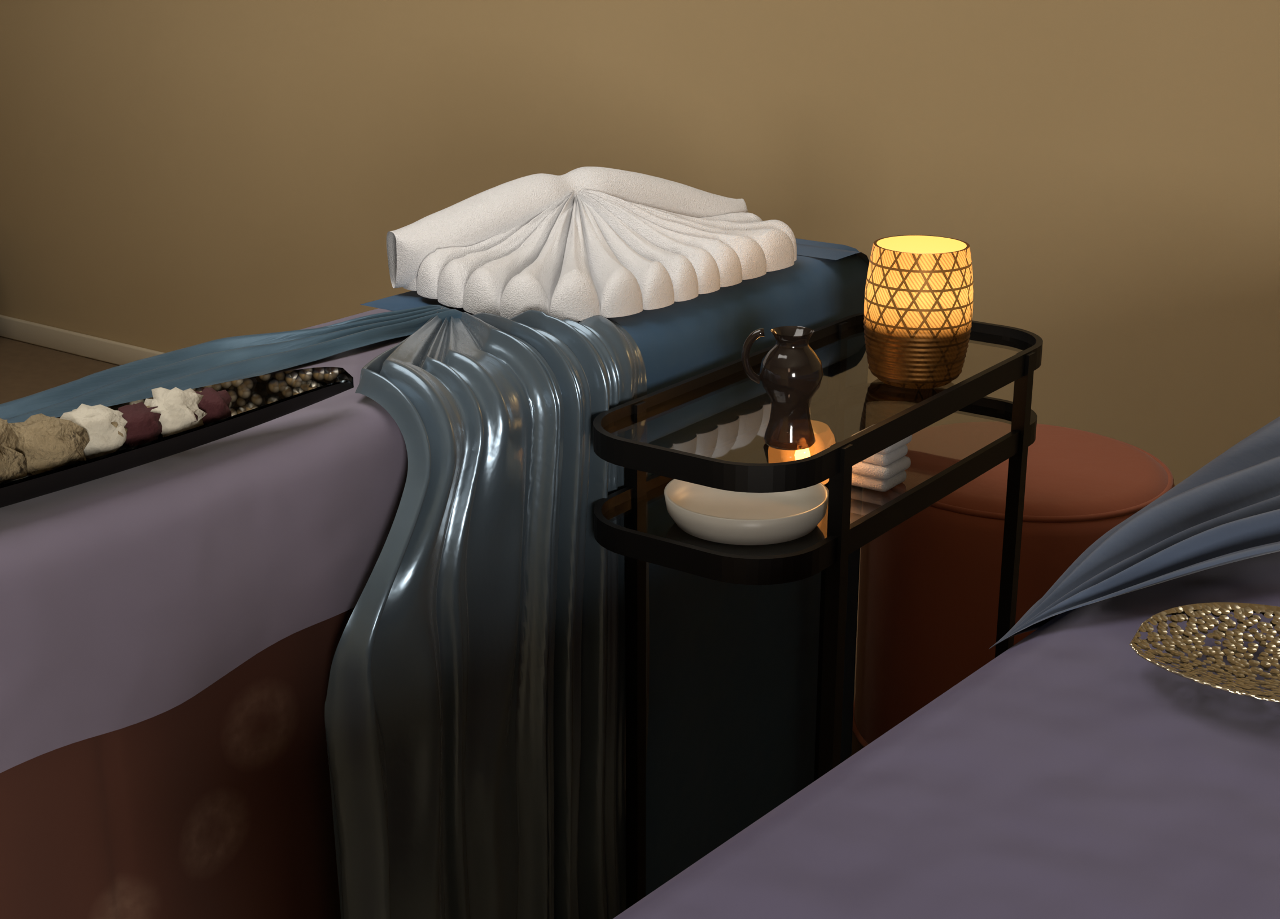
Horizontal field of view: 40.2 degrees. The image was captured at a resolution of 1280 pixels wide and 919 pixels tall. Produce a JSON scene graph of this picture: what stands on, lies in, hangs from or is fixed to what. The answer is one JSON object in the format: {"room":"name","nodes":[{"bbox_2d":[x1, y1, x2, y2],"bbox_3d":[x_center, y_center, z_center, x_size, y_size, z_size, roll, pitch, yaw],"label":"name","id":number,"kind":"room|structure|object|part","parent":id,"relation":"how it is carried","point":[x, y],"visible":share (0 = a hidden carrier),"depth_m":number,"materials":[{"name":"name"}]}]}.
{"room":"spa massage room","nodes":[
{"label":"spa massage room","id":0,"kind":"room"},
{"bbox_2d":[0,336,862,760],"bbox_3d":[-0.993,0.744,1.857,7.800,0.050,4.500,13,22,34],"label":"floor","id":1,"kind":"structure","parent":0,"point":[26,369],"depth_m":4.73,"materials":[{"name":"carpet"}]},
{"bbox_2d":[0,238,869,918],"bbox_3d":[-0.451,0.334,1.716,0.394,0.818,2.252,13,22,34],"label":"table","id":2,"kind":"object","parent":1,"relation":"on","point":[358,652],"visible":0.8,"depth_m":1.73,"materials":[{"name":"blue fabric"}]},
{"bbox_2d":[0,366,353,507],"bbox_3d":[-0.604,0.028,1.307,0.105,0.087,1.000,16,24,39],"label":"tray","id":3,"kind":"object","parent":2,"relation":"on","point":[42,454],"visible":1,"depth_m":1.48,"materials":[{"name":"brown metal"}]},
{"bbox_2d":[324,306,649,918],"bbox_3d":[-0.211,0.260,1.925,0.267,0.812,0.527,13,22,34],"label":"drape","id":4,"kind":"object","parent":2,"relation":"hanging from","point":[475,684],"depth_m":1.81,"materials":[{"name":"blue fabric"}]},
{"bbox_2d":[386,166,796,321],"bbox_3d":[-0.017,-0.281,2.142,0.523,0.122,0.316,-12,22,-32],"label":"towel","id":5,"kind":"object","parent":2,"relation":"on","point":[581,244],"visible":1,"depth_m":2.10,"materials":[{"name":"white fabric"}]},
{"bbox_2d":[360,238,868,896],"bbox_3d":[-0.006,0.131,2.345,0.337,0.770,0.644,13,22,34],"label":"blanket","id":6,"kind":"object","parent":2,"relation":"on","point":[732,669],"depth_m":2.22,"materials":[{"name":"blue fabric"}]},
{"bbox_2d":[593,312,1042,909],"bbox_3d":[0.226,0.246,2.133,0.277,0.720,0.676,13,22,34],"label":"side table","id":7,"kind":"object","parent":1,"relation":"on","point":[718,467],"visible":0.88,"depth_m":1.96,"materials":[{"name":"black metal"}]},
{"bbox_3d":[-0.005,0.278,2.041,0.017,0.718,0.017,13,22,34],"label":"leg","id":8,"kind":"part","parent":7,"relation":"part of","materials":[{"name":"black metal"}]},
{"bbox_2d":[664,478,828,545],"bbox_3d":[0.114,0.051,1.872,0.176,0.035,0.176,13,22,34],"label":"dish","id":9,"kind":"object","parent":7,"relation":"on","point":[706,513],"visible":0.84,"depth_m":1.87,"materials":[{"name":"white ceramic"}]},
{"bbox_2d":[741,325,823,450],"bbox_3d":[0.151,-0.076,1.803,0.075,0.122,0.066,13,22,34],"label":"pitcher","id":10,"kind":"object","parent":7,"relation":"on","point":[791,372],"visible":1,"depth_m":1.78,"materials":[{"name":"brown ceramic"}]},
{"bbox_3d":[0.116,-0.106,1.790,0.022,0.058,0.019,13,22,34],"label":"handle","id":11,"kind":"part","parent":10,"relation":"part of","materials":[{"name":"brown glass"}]},
{"bbox_2d":[768,419,835,484],"bbox_3d":[0.184,-0.004,1.984,0.078,0.068,0.078,13,22,34],"label":"votive candle","id":12,"kind":"object","parent":7,"relation":"on","point":[824,438],"visible":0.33,"depth_m":1.95,"materials":[{"name":"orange glass"}]},
{"bbox_3d":[0.226,0.011,2.054,0.268,0.028,0.676,13,22,34],"label":"rail","id":13,"kind":"part","parent":7,"relation":"part of","materials":[{"name":"black metal"}]},
{"bbox_3d":[0.259,0.163,2.385,0.017,0.718,0.017,13,22,34],"label":"leg","id":14,"kind":"part","parent":7,"relation":"part of","materials":[{"name":"black metal"}]},
{"bbox_3d":[0.205,0.326,1.896,0.017,0.718,0.017,13,22,34],"label":"leg","id":15,"kind":"part","parent":7,"relation":"part of","materials":[{"name":"black metal"}]},
{"bbox_2d":[850,424,912,491],"bbox_3d":[0.271,-0.002,1.986,0.055,0.062,0.060,13,22,34],"label":"folded cloth","id":16,"kind":"object","parent":7,"relation":"on","point":[883,470],"visible":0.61,"depth_m":1.97,"materials":[{"name":"white fabric"}]},
{"bbox_2d":[863,234,973,388],"bbox_3d":[0.322,-0.170,2.025,0.124,0.160,0.124,13,22,34],"label":"candle holder","id":17,"kind":"object","parent":7,"relation":"on","point":[919,294],"visible":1,"depth_m":1.98,"materials":[{"name":"yellow wicker"}]},
{"bbox_3d":[0.469,0.211,2.240,0.017,0.718,0.017,13,22,34],"label":"leg","id":18,"kind":"part","parent":7,"relation":"part of","materials":[{"name":"black metal"}]},
{"bbox_2d":[612,416,1279,918],"bbox_3d":[0.659,0.468,1.303,0.738,0.825,1.970,15,23,37],"label":"table","id":19,"kind":"object","parent":1,"relation":"on","point":[1072,774],"visible":1,"depth_m":0.99,"materials":[{"name":"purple fabric"}]},
{"bbox_2d":[988,416,1279,649],"bbox_3d":[0.847,0.149,1.523,0.636,0.358,1.252,15,23,37],"label":"blanket","id":20,"kind":"object","parent":19,"relation":"on","point":[1214,536],"depth_m":1.27,"materials":[{"name":"blue fabric"}]},
{"bbox_2d":[1129,602,1279,703],"bbox_3d":[0.449,0.139,1.076,0.287,0.022,0.160,13,22,34],"label":"dish","id":21,"kind":"object","parent":19,"relation":"on","point":[1221,609],"visible":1,"depth_m":1.14,"materials":[{"name":"gold metal"}]},
{"bbox_2d":[852,421,1175,747],"bbox_3d":[0.554,0.217,2.626,0.461,0.462,0.461,13,22,34],"label":"ottoman","id":22,"kind":"object","parent":1,"relation":"on","point":[929,584],"visible":0.51,"depth_m":2.46,"materials":[{"name":"brown leather"}]},
{"bbox_2d":[0,0,1279,509],"bbox_3d":[0.359,-1.103,3.201,7.800,2.600,0.100,13,22,34],"label":"wall","id":23,"kind":"structure","parent":0,"point":[175,175],"depth_m":3.44,"materials":[{"name":"paint"}]},
{"bbox_2d":[0,314,164,365],"bbox_3d":[0.325,0.114,3.559,7.800,0.065,0.016,13,22,34],"label":"baseboard","id":24,"kind":"structure","parent":23,"relation":"attached to","point":[113,352],"depth_m":4.86,"materials":[{"name":"beige paint"}]}
]}

